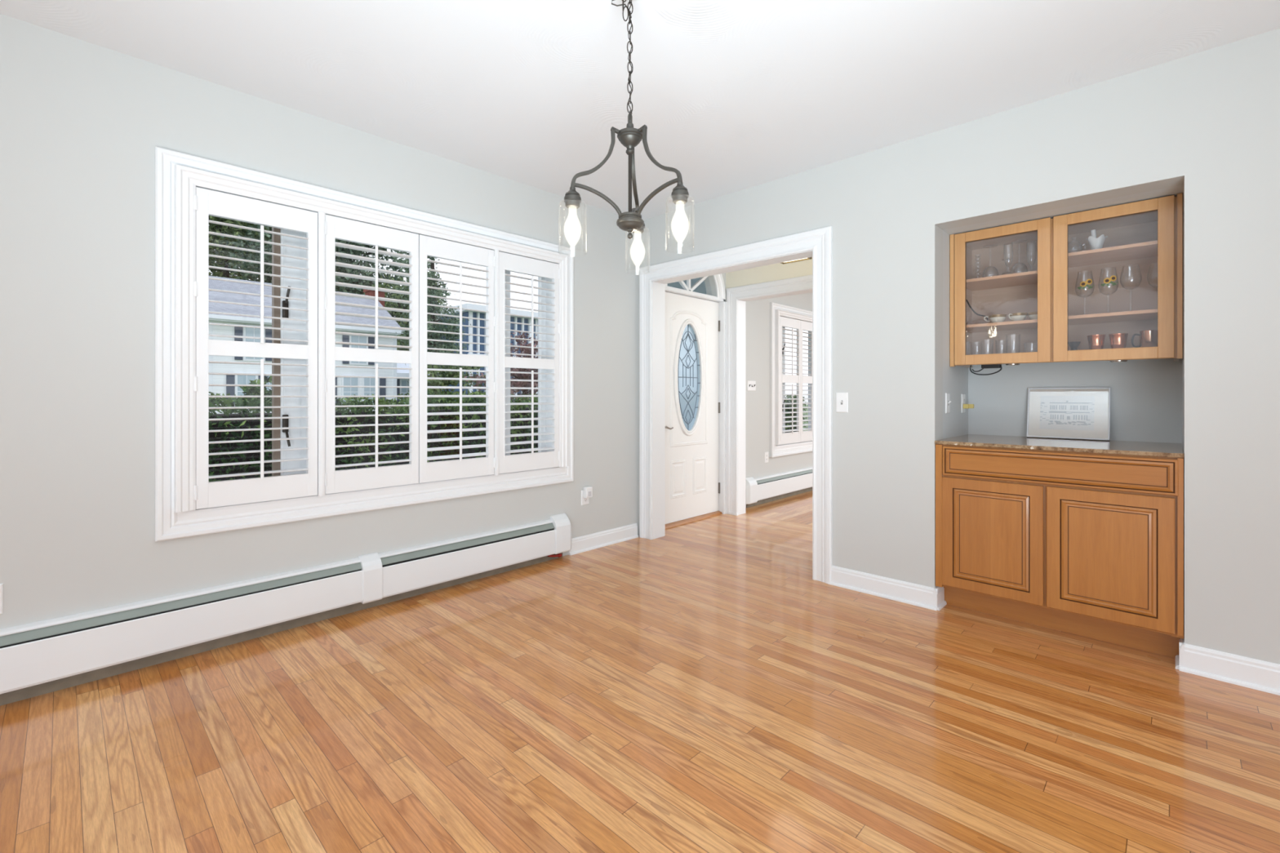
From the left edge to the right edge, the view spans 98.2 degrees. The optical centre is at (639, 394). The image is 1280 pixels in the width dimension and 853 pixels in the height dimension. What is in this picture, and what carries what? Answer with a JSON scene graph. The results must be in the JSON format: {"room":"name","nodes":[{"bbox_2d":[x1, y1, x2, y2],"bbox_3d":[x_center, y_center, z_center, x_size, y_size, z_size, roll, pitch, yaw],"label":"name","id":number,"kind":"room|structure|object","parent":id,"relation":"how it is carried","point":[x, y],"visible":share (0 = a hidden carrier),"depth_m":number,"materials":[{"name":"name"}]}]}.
{"room":"dining room","nodes":[
{"label":"dining room","id":0,"kind":"room"},
{"bbox_2d":[0,13,812,629],"bbox_3d":[-0.623,-0.135,4.059,0.160,2.600,10.800,0,0,44],"label":"wall","id":1,"kind":"structure","parent":0,"point":[82,123],"depth_m":2.36,"materials":[{"name":"grey paint"}]},
{"bbox_2d":[0,583,3,614],"bbox_3d":[-2.424,0.767,2.062,0.008,0.114,0.074,0,0,44],"label":"wall outlet","id":2,"kind":"object","parent":1,"relation":"attached to","point":[1,584],"visible":1,"depth_m":2.09,"materials":[{"name":"white plastic"}]},
{"bbox_2d":[155,146,573,542],"bbox_3d":[-1.338,-0.220,3.269,0.202,1.702,2.309,0,0,44],"label":"window","id":3,"kind":"structure","parent":1,"relation":"in","point":[178,175],"depth_m":2.82,"materials":[{"name":"white paint"}]},
{"bbox_2d":[194,186,317,509],"bbox_3d":[-1.822,-0.210,2.655,0.076,1.440,0.496,0,0,44],"label":"plantation shutter","id":4,"kind":"object","parent":3,"relation":"attached to","point":[207,202],"visible":1,"depth_m":2.63,"materials":[{"name":"white paint"}]},
{"bbox_2d":[324,214,418,493],"bbox_3d":[-1.458,-0.210,3.034,0.076,1.440,0.497,0,0,44],"label":"plantation shutter","id":5,"kind":"object","parent":3,"relation":"attached to","point":[335,228],"visible":1,"depth_m":3.01,"materials":[{"name":"white paint"}]},
{"bbox_2d":[418,234,495,483],"bbox_3d":[-1.110,-0.210,3.397,0.075,1.440,0.498,0,0,44],"label":"plantation shutter","id":6,"kind":"object","parent":3,"relation":"attached to","point":[434,471],"visible":1,"depth_m":3.37,"materials":[{"name":"white paint"}]},
{"bbox_2d":[498,251,559,473],"bbox_3d":[-0.747,-0.210,3.775,0.075,1.440,0.497,0,0,44],"label":"plantation shutter","id":7,"kind":"object","parent":3,"relation":"attached to","point":[533,460],"visible":0.99,"depth_m":3.75,"materials":[{"name":"white paint"}]},
{"bbox_2d":[581,489,589,505],"bbox_3d":[-0.410,0.767,4.160,0.008,0.112,0.076,0,0,44],"label":"wall outlet","id":8,"kind":"object","parent":1,"relation":"attached to","point":[584,500],"visible":0.77,"depth_m":4.15,"materials":[{"name":"white plastic"}]},
{"bbox_2d":[583,486,592,497],"bbox_3d":[-0.388,0.727,4.148,0.039,0.080,0.066,0,0,44],"label":"night light","id":9,"kind":"object","parent":8,"relation":"attached to","point":[588,491],"visible":1,"depth_m":4.13,"materials":[{"name":"white plastic"}]},
{"bbox_2d":[568,523,638,555],"bbox_3d":[-0.268,1.109,4.293,0.028,0.112,0.714,0,0,44],"label":"baseboard","id":10,"kind":"structure","parent":1,"relation":"attached to","point":[611,536],"depth_m":4.27,"materials":[{"name":"white paint"}]},
{"bbox_2d":[665,273,725,302],"bbox_3d":[0.452,-1.171,5.131,0.146,0.512,0.980,0,0,44],"label":"window","id":11,"kind":"structure","parent":1,"relation":"in","point":[714,284],"depth_m":5.33,"materials":[{"name":"white paint"}]},
{"bbox_2d":[665,291,726,528],"bbox_3d":[0.430,0.110,5.138,0.184,2.110,1.060,0,0,44],"label":"door","id":12,"kind":"structure","parent":1,"relation":"in","point":[695,328],"depth_m":5.19,"materials":[{"name":"white paint"}]},
{"bbox_2d":[746,380,755,391],"bbox_3d":[1.174,-0.097,5.800,0.022,0.105,0.160,0,0,44],"label":"light switch","id":13,"kind":"object","parent":1,"relation":"attached to","point":[751,385],"visible":1,"depth_m":5.80,"materials":[{"name":"white plastic"}]},
{"bbox_2d":[764,452,768,462],"bbox_3d":[1.374,0.677,6.018,0.008,0.116,0.078,0,0,44],"label":"wall outlet","id":14,"kind":"object","parent":1,"relation":"attached to","point":[766,454],"visible":1,"depth_m":6.01,"materials":[{"name":"white plastic"}]},
{"bbox_2d":[768,302,812,457],"bbox_3d":[1.837,-0.167,6.577,0.202,1.695,1.320,0,0,44],"label":"window","id":15,"kind":"structure","parent":1,"relation":"in","point":[776,310],"depth_m":6.13,"materials":[{"name":"white paint"}]},
{"bbox_2d":[779,315,800,444],"bbox_3d":[1.710,-0.162,6.335,0.075,1.428,0.481,0,0,44],"label":"plantation shutter","id":16,"kind":"object","parent":15,"relation":"attached to","point":[793,437],"visible":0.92,"depth_m":6.32,"materials":[{"name":"white paint"}]},
{"bbox_2d":[800,320,812,442],"bbox_3d":[2.045,-0.162,6.684,0.075,1.428,0.481,0,0,44],"label":"plantation shutter","id":17,"kind":"object","parent":15,"relation":"attached to","point":[806,436],"visible":0.41,"depth_m":6.60,"materials":[{"name":"white paint"}]},
{"bbox_2d":[0,490,1279,852],"bbox_3d":[1.639,1.195,1.888,6.290,0.060,10.800,0,0,44],"label":"floor","id":18,"kind":"structure","parent":0,"point":[694,687],"depth_m":1.92,"materials":[{"name":"brown wood"}]},
{"bbox_2d":[0,513,571,706],"bbox_3d":[-2.354,1.011,2.085,0.076,0.310,5.355,0,0,44],"label":"baseboard heater","id":19,"kind":"object","parent":18,"relation":"on","point":[42,657],"visible":1,"depth_m":2.58,"materials":[{"name":"white metal"}]},
{"bbox_2d":[0,557,360,636],"bbox_3d":[-2.861,0.889,1.586,0.036,0.018,3.933,0,0,44],"label":"hood","id":20,"kind":"object","parent":19,"relation":"attached to","point":[72,620],"depth_m":2.41,"materials":[{"name":"white metal"}]},
{"bbox_2d":[378,519,552,558],"bbox_3d":[-1.005,0.889,3.520,0.036,0.018,1.307,0,0,44],"label":"hood","id":21,"kind":"object","parent":19,"relation":"attached to","point":[415,550],"depth_m":3.42,"materials":[{"name":"white metal"}]},
{"bbox_2d":[746,466,812,507],"bbox_3d":[2.000,1.011,6.622,0.076,0.310,2.670,0,0,44],"label":"baseboard heater","id":22,"kind":"object","parent":18,"relation":"on","point":[766,489],"visible":0.57,"depth_m":6.09,"materials":[{"name":"white metal"}]},
{"bbox_2d":[754,466,812,480],"bbox_3d":[2.010,0.889,6.660,0.036,0.018,2.600,0,0,44],"label":"hood","id":23,"kind":"object","parent":22,"relation":"attached to","point":[788,474],"depth_m":6.24,"materials":[{"name":"white metal"}]},
{"bbox_2d":[935,444,1183,657],"bbox_3d":[2.186,0.716,2.925,0.968,0.898,0.666,0,0,44],"label":"base cabinet","id":24,"kind":"object","parent":18,"relation":"on","point":[1091,545],"visible":0.92,"depth_m":2.64,"materials":[{"name":"brown wood"}]},
{"bbox_2d":[934,434,1184,457],"bbox_3d":[2.195,0.258,2.936,0.970,0.019,0.694,0,0,44],"label":"countertop","id":25,"kind":"structure","parent":24,"relation":"on","point":[1117,447],"depth_m":2.79,"materials":[{"name":"brown stone"}]},
{"bbox_2d":[1026,386,1111,440],"bbox_3d":[2.422,0.103,3.145,0.372,0.289,0.069,0,0,44],"label":"framed print","id":26,"kind":"object","parent":25,"relation":"on","point":[1067,413],"visible":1,"depth_m":3.14,"materials":[{"name":"white paper"}]},
{"bbox_2d":[0,0,1279,219],"bbox_3d":[1.614,-1.475,1.912,6.360,0.080,10.800,0,0,44],"label":"ceiling","id":27,"kind":"structure","parent":0,"point":[730,95],"depth_m":2.42,"materials":[{"name":"white paint"}]},
{"bbox_2d":[564,0,688,260],"bbox_3d":[-0.014,-0.953,1.888,0.419,0.964,0.445,0,0,44],"label":"chandelier","id":28,"kind":"object","parent":27,"relation":"hanging from","point":[630,221],"visible":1,"depth_m":1.89,"materials":[{"name":"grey metal"}]},
{"bbox_2d":[564,186,581,208],"bbox_3d":[-0.224,-0.658,1.845,0.057,0.066,0.057,0,0,44],"label":"socket","id":29,"kind":"object","parent":28,"relation":"attached to","point":[572,199],"depth_m":1.83,"materials":[{"name":"grey metal"}]},
{"bbox_2d":[631,221,644,234],"bbox_3d":[-0.009,-0.658,2.130,0.057,0.066,0.057,0,0,44],"label":"socket","id":30,"kind":"object","parent":28,"relation":"attached to","point":[641,230],"depth_m":2.12,"materials":[{"name":"grey metal"}]},
{"bbox_2d":[671,182,688,204],"bbox_3d":[0.130,-0.658,1.801,0.057,0.066,0.057,0,0,44],"label":"socket","id":31,"kind":"object","parent":28,"relation":"attached to","point":[680,194],"depth_m":1.78,"materials":[{"name":"grey metal"}]},
{"bbox_2d":[780,257,812,264],"bbox_3d":[1.189,-1.258,4.407,0.252,0.353,0.252,0,0,44],"label":"ceiling light","id":32,"kind":"object","parent":27,"relation":"attached to","point":[809,258],"visible":0.07,"depth_m":4.49,"materials":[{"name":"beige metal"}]},
{"bbox_2d":[725,258,812,302],"bbox_3d":[3.127,-0.135,3.374,6.200,2.600,0.125,0,0,44],"label":"wall","id":33,"kind":"structure","parent":0,"point":[779,271],"depth_m":5.15,"materials":[{"name":"beige paint"}]},
{"bbox_2d":[726,275,812,515],"bbox_3d":[1.478,0.059,4.947,1.634,2.213,0.163,0,0,44],"label":"door frame","id":34,"kind":"structure","parent":33,"relation":"attached to","point":[737,297],"depth_m":5.40,"materials":[{"name":"white paint"}]},
{"bbox_2d":[638,28,1279,664],"bbox_3d":[2.276,-0.135,2.486,6.200,2.600,0.145,0,0,44],"label":"wall","id":35,"kind":"structure","parent":0,"point":[1206,122],"depth_m":2.60,"materials":[{"name":"grey paint"}]},
{"bbox_2d":[639,226,831,583],"bbox_3d":[0.649,0.061,4.048,1.636,2.208,0.193,0,0,44],"label":"door frame","id":36,"kind":"structure","parent":35,"relation":"attached to","point":[816,244],"depth_m":3.93,"materials":[{"name":"white paint"}]},
{"bbox_2d":[835,392,848,412],"bbox_3d":[1.227,0.045,3.378,0.074,0.122,0.022,0,0,44],"label":"light switch","id":37,"kind":"object","parent":35,"relation":"attached to","point":[842,398],"visible":1,"depth_m":3.38,"materials":[{"name":"white plastic"}]},
{"bbox_2d":[827,565,946,610],"bbox_3d":[1.435,1.109,3.256,0.625,0.112,0.146,0,0,44],"label":"baseboard","id":38,"kind":"structure","parent":35,"relation":"attached to","point":[926,597],"depth_m":3.18,"materials":[{"name":"white paint"}]},
{"bbox_2d":[942,185,1183,449],"bbox_3d":[2.269,0.092,3.012,1.072,2.147,0.605,0,0,44],"label":"wall niche","id":39,"kind":"object","parent":35,"relation":"in","point":[1147,395],"visible":0.14,"depth_m":3.09,"materials":[{"name":"grey paint"}]},
{"bbox_2d":[945,392,951,413],"bbox_3d":[1.777,0.046,3.186,0.022,0.116,0.072,0,0,44],"label":"light switch","id":40,"kind":"object","parent":39,"relation":"attached to","point":[948,401],"visible":1,"depth_m":3.18,"materials":[{"name":"white plastic"}]},
{"bbox_2d":[961,394,965,413],"bbox_3d":[2.001,0.051,3.429,0.008,0.116,0.072,0,0,44],"label":"wall outlet","id":41,"kind":"object","parent":39,"relation":"attached to","point":[963,396],"visible":0.94,"depth_m":3.42,"materials":[{"name":"white plastic"}]},
{"bbox_2d":[963,404,973,408],"bbox_3d":[2.014,0.069,3.398,0.055,0.028,0.034,0,0,44],"label":"plug adapter","id":42,"kind":"object","parent":41,"relation":"attached to","point":[965,406],"visible":1,"depth_m":3.39,"materials":[{"name":"plastic"}]},
{"bbox_2d":[968,404,973,408],"bbox_3d":[2.024,0.068,3.388,0.026,0.026,0.022,0,0,44],"label":"outlet","id":43,"kind":"object","parent":42,"relation":"attached to","point":[970,406],"depth_m":3.38,"materials":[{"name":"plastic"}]},
{"bbox_2d":[950,192,1182,367],"bbox_3d":[2.277,-0.548,3.021,0.966,0.764,0.392,0,0,44],"label":"upper cabinet","id":44,"kind":"object","parent":39,"relation":"attached to","point":[1144,233],"visible":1,"depth_m":2.96,"materials":[{"name":"brown wood"}]},
{"bbox_2d":[966,299,988,324],"bbox_3d":[1.991,-0.489,3.282,0.128,0.168,0.124,0,0,44],"label":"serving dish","id":45,"kind":"object","parent":44,"relation":"on","point":[971,308],"visible":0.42,"depth_m":3.29,"materials":[{"name":"clear glass"}]},
{"bbox_2d":[969,364,1002,375],"bbox_3d":[1.979,-0.159,3.176,0.164,0.090,0.060,0,0,44],"label":"power adapter","id":46,"kind":"object","parent":44,"relation":"attached to","point":[993,366],"visible":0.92,"depth_m":3.15,"materials":[{"name":"black plastic"}]},
{"bbox_2d":[982,245,998,277],"bbox_3d":[2.015,-0.761,3.190,0.080,0.190,0.080,0,0,44],"label":"wine glass","id":47,"kind":"object","parent":44,"relation":"on","point":[996,246],"visible":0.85,"depth_m":3.20,"materials":[{"name":"clear glass"}]},
{"bbox_2d":[983,314,1006,322],"bbox_3d":[2.037,-0.430,3.165,0.096,0.051,0.090,0,0,-7],"label":"teacup","id":48,"kind":"object","parent":44,"relation":"on","point":[995,317],"visible":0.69,"depth_m":3.14,"materials":[{"name":"white ceramic"}]},
{"bbox_2d":[966,270,1037,291],"bbox_3d":[2.121,-0.658,3.195,0.440,0.016,0.330,0,0,44],"label":"shelf","id":49,"kind":"object","parent":44,"relation":"attached to","point":[1024,280],"depth_m":3.21,"materials":[{"name":"brown wood"}]},
{"bbox_2d":[966,319,1037,333],"bbox_3d":[2.121,-0.397,3.195,0.440,0.016,0.330,0,0,44],"label":"shelf","id":50,"kind":"object","parent":44,"relation":"attached to","point":[1025,326],"depth_m":3.20,"materials":[{"name":"brown wood"}]},
{"bbox_2d":[1001,257,1012,271],"bbox_3d":[2.130,-0.727,3.219,0.068,0.122,0.068,0,0,44],"label":"wine glass","id":51,"kind":"object","parent":44,"relation":"on","point":[1007,259],"visible":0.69,"depth_m":3.21,"materials":[{"name":"clear glass"}]},
{"bbox_2d":[1005,363,1020,365],"bbox_3d":[2.088,-0.184,3.107,0.072,0.040,0.072,0,0,44],"label":"puck light","id":52,"kind":"object","parent":44,"relation":"attached to","point":[1017,364],"visible":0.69,"depth_m":3.08,"materials":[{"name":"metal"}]},
{"bbox_2d":[1008,312,1027,321],"bbox_3d":[2.112,-0.430,3.102,0.090,0.051,0.103,0,0,44],"label":"teacup","id":53,"kind":"object","parent":44,"relation":"on","point":[1016,316],"visible":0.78,"depth_m":3.08,"materials":[{"name":"white ceramic"}]},
{"bbox_2d":[1010,240,1027,272],"bbox_3d":[2.127,-0.763,3.111,0.080,0.195,0.080,0,0,44],"label":"wine glass","id":54,"kind":"object","parent":44,"relation":"on","point":[1025,241],"visible":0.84,"depth_m":3.11,"materials":[{"name":"clear glass"}]},
{"bbox_2d":[1026,311,1037,319],"bbox_3d":[2.192,-0.430,3.060,0.090,0.051,0.095,0,0,-18],"label":"teacup","id":55,"kind":"object","parent":44,"relation":"on","point":[1033,315],"visible":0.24,"depth_m":3.04,"materials":[{"name":"white ceramic"}]},
{"bbox_2d":[1067,341,1080,350],"bbox_3d":[2.278,-0.250,2.910,0.056,0.056,0.056,0,0,44],"label":"measuring jigger","id":56,"kind":"object","parent":44,"relation":"in","point":[1073,345],"visible":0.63,"depth_m":2.90,"materials":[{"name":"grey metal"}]},
{"bbox_2d":[1075,270,1094,297],"bbox_3d":[2.321,-0.527,2.894,0.079,0.235,0.083,0,0,44],"label":"wine glass","id":57,"kind":"object","parent":44,"relation":"on","point":[1088,282],"visible":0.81,"depth_m":2.87,"materials":[{"name":"clear glass"}]},
{"bbox_2d":[1086,334,1106,349],"bbox_3d":[2.343,-0.264,2.848,0.076,0.085,0.076,0,0,44],"label":"copper cup","id":58,"kind":"object","parent":44,"relation":"in","point":[1095,341],"visible":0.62,"depth_m":2.82,"materials":[{"name":"orange metal"}]},
{"bbox_2d":[1085,229,1107,249],"bbox_3d":[2.365,-0.795,2.873,0.088,0.119,0.084,0,0,44],"label":"ceramic vase","id":59,"kind":"object","parent":44,"relation":"on","point":[1095,243],"visible":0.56,"depth_m":2.85,"materials":[{"name":"white ceramic"}]},
{"bbox_2d":[1090,229,1096,238],"bbox_3d":[2.350,-0.803,2.870,0.028,0.104,0.019,0,0,-6],"label":"candle","id":60,"kind":"object","parent":59,"relation":"on","point":[1093,232],"depth_m":2.86,"materials":[{"name":"white wax"}]},
{"bbox_2d":[1097,267,1118,309],"bbox_3d":[2.382,-0.527,2.821,0.079,0.235,0.083,0,0,44],"label":"wine glass","id":61,"kind":"object","parent":44,"relation":"on","point":[1108,280],"visible":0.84,"depth_m":2.79,"materials":[{"name":"clear glass"}]},
{"bbox_2d":[1097,267,1118,294],"bbox_3d":[2.382,-0.577,2.821,0.079,0.135,0.083,0,0,44],"label":"bowl","id":62,"kind":"object","parent":61,"relation":"on","point":[1106,281],"depth_m":2.79,"materials":[{"name":"clear glass"}]},
{"bbox_2d":[1067,240,1157,267],"bbox_3d":[2.455,-0.728,2.874,0.446,0.016,0.330,0,0,44],"label":"shelf","id":63,"kind":"object","parent":44,"relation":"attached to","point":[1146,251],"depth_m":2.87,"materials":[{"name":"brown wood"}]},
{"bbox_2d":[1067,308,1157,325],"bbox_3d":[2.455,-0.402,2.874,0.446,0.016,0.330,0,0,44],"label":"shelf","id":64,"kind":"object","parent":44,"relation":"attached to","point":[1148,316],"depth_m":2.86,"materials":[{"name":"brown wood"}]},
{"bbox_2d":[1108,333,1128,348],"bbox_3d":[2.405,-0.264,2.788,0.076,0.085,0.076,0,0,44],"label":"copper cup","id":65,"kind":"object","parent":44,"relation":"in","point":[1118,340],"visible":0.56,"depth_m":2.76,"materials":[{"name":"orange metal"}]},
{"bbox_2d":[1110,360,1127,362],"bbox_3d":[2.413,-0.184,2.795,0.072,0.040,0.072,0,0,44],"label":"puck light","id":66,"kind":"object","parent":44,"relation":"attached to","point":[1117,361],"visible":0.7,"depth_m":2.77,"materials":[{"name":"metal"}]},
{"bbox_2d":[1120,264,1142,289],"bbox_3d":[2.452,-0.528,2.771,0.083,0.236,0.083,0,0,44],"label":"wine glass","id":67,"kind":"object","parent":44,"relation":"on","point":[1138,264],"visible":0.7,"depth_m":2.77,"materials":[{"name":"clear glass"}]},
{"bbox_2d":[1131,329,1157,347],"bbox_3d":[2.480,-0.268,2.723,0.101,0.093,0.072,0,0,44],"label":"copper mug","id":68,"kind":"object","parent":44,"relation":"in","point":[1148,338],"visible":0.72,"depth_m":2.69,"materials":[{"name":"metal"}]},
{"bbox_2d":[1175,636,1279,695],"bbox_3d":[3.407,1.109,1.362,3.011,0.112,0.146,0,0,44],"label":"baseboard","id":69,"kind":"structure","parent":35,"relation":"attached to","point":[1246,672],"depth_m":2.25,"materials":[{"name":"white paint"}]},
{"label":"outside","id":70,"kind":"structure","parent":0,"visible":0},
{"bbox_2d":[802,404,808,431],"bbox_3d":[-40.190,1.815,63.938,139.820,0.200,150.000,0,0,44],"label":"lawn","id":71,"kind":"structure","parent":70,"point":[806,409],"depth_m":42.24,"materials":[{"name":"green plant"}]},
{"bbox_2d":[208,215,238,235],"bbox_3d":[-34.702,-9.666,32.652,13.894,22.788,17.333,0,0,14],"label":"tree","id":72,"kind":"object","parent":71,"relation":"on","point":[212,218],"visible":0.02,"depth_m":37.86,"materials":[{"name":"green plant"}]},
{"bbox_2d":[208,375,271,413],"bbox_3d":[-5.357,0.723,7.122,0.834,1.988,1.576,0,0,44],"label":"shrub","id":73,"kind":"object","parent":71,"relation":"on","point":[248,390],"visible":0.2,"depth_m":7.22,"materials":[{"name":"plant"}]},
{"bbox_2d":[208,215,360,282],"bbox_3d":[-38.914,-13.742,51.759,24.912,30.934,18.369,0,0,-42],"label":"tree","id":74,"kind":"object","parent":71,"relation":"on","point":[216,239],"visible":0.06,"depth_m":48.35,"materials":[{"name":"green plant"}]},
{"bbox_2d":[208,275,438,413],"bbox_3d":[-19.555,-2.160,26.770,7.970,7.750,17.450,0,0,44],"label":"neighbor house","id":75,"kind":"structure","parent":71,"relation":"on","point":[213,284],"depth_m":26.29,"materials":[{"name":"grey"}]},
{"bbox_2d":[226,374,234,406],"bbox_3d":[-17.570,-0.155,23.784,0.070,1.560,0.270,0,0,44],"label":"window shutter","id":76,"kind":"object","parent":75,"relation":"hanging from","point":[229,378],"depth_m":23.76,"materials":[{"name":"wood"}]},
{"bbox_2d":[234,326,242,359],"bbox_3d":[-17.369,-2.270,23.993,0.070,1.490,0.270,0,0,44],"label":"window shutter","id":77,"kind":"object","parent":75,"relation":"hanging from","point":[237,330],"depth_m":23.95,"materials":[{"name":"wood"}]},
{"bbox_2d":[265,328,271,360],"bbox_3d":[-16.586,-2.270,24.808,0.070,1.490,0.270,0,0,44],"label":"window shutter","id":78,"kind":"object","parent":75,"relation":"hanging from","point":[268,331],"depth_m":24.77,"materials":[{"name":"wood"}]},
{"bbox_2d":[342,334,348,364],"bbox_3d":[-14.384,-2.270,27.102,0.070,1.490,0.270,0,0,44],"label":"window shutter","id":79,"kind":"object","parent":75,"relation":"hanging from","point":[344,338],"depth_m":27.05,"materials":[{"name":"wood"}]},
{"bbox_2d":[335,377,386,402],"bbox_3d":[-13.958,-0.145,27.546,0.070,1.540,2.580,0,0,44],"label":"window","id":80,"kind":"structure","parent":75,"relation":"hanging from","point":[339,380],"depth_m":27.55,"materials":[{"name":"glass"}]},
{"bbox_2d":[368,337,374,364],"bbox_3d":[-13.546,-2.270,27.975,0.070,1.490,0.270,0,0,44],"label":"window shutter","id":81,"kind":"object","parent":75,"relation":"hanging from","point":[371,340],"depth_m":27.93,"materials":[{"name":"wood"}]},
{"bbox_2d":[396,379,399,404],"bbox_3d":[-13.019,-0.110,29.680,0.070,1.470,0.260,0,0,44],"label":"window shutter","id":82,"kind":"object","parent":75,"relation":"hanging from","point":[397,380],"depth_m":29.69,"materials":[{"name":"wood"}]},
{"bbox_2d":[220,221,439,316],"bbox_3d":[-24.979,-8.247,46.673,15.243,19.953,13.578,0,0,-15],"label":"tree","id":83,"kind":"object","parent":71,"relation":"on","point":[256,246],"visible":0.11,"depth_m":43.60,"materials":[{"name":"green plant"}]},
{"bbox_2d":[362,271,448,390],"bbox_3d":[-16.917,-3.611,39.842,8.647,10.960,7.908,0,0,-13],"label":"tree","id":84,"kind":"object","parent":71,"relation":"on","point":[388,304],"visible":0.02,"depth_m":38.74,"materials":[{"name":"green plant"}]},
{"bbox_2d":[391,252,471,408],"bbox_3d":[-8.162,-2.385,22.059,2.886,8.208,2.869,0,0,-1],"label":"conifer","id":85,"kind":"object","parent":71,"relation":"on","point":[440,327],"visible":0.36,"depth_m":21.66,"materials":[{"name":"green plant"}]},
{"bbox_2d":[407,364,485,409],"bbox_3d":[-5.252,0.242,15.983,2.410,2.952,3.198,0,0,44],"label":"shrub","id":86,"kind":"object","parent":71,"relation":"on","point":[444,374],"visible":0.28,"depth_m":15.90,"materials":[{"name":"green plant"}]},
{"bbox_2d":[437,302,537,408],"bbox_3d":[-4.913,-1.370,33.266,3.800,6.170,14.000,0,0,44],"label":"neighbor house","id":87,"kind":"structure","parent":71,"relation":"on","point":[475,339],"depth_m":28.04,"materials":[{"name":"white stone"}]},
{"bbox_2d":[464,331,537,405],"bbox_3d":[-2.947,0.040,14.009,2.687,3.354,1.872,0,0,-40],"label":"tree","id":88,"kind":"object","parent":71,"relation":"on","point":[526,350],"visible":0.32,"depth_m":13.73,"materials":[{"name":"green plant"}]},
{"bbox_2d":[208,388,808,481],"bbox_3d":[-1.087,0.804,9.704,1.037,1.831,15.170,0,0,44],"label":"hedge","id":89,"kind":"object","parent":71,"relation":"on","point":[213,402],"visible":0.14,"depth_m":6.88,"materials":[{"name":"green plant"}]},
{"bbox_2d":[667,277,706,294],"bbox_3d":[0.334,0.140,6.502,1.838,3.150,3.650,0,0,44],"label":"entry porch","id":90,"kind":"object","parent":71,"relation":"on","point":[701,288],"visible":0.05,"depth_m":6.52,"materials":[{"name":"grey concrete"}]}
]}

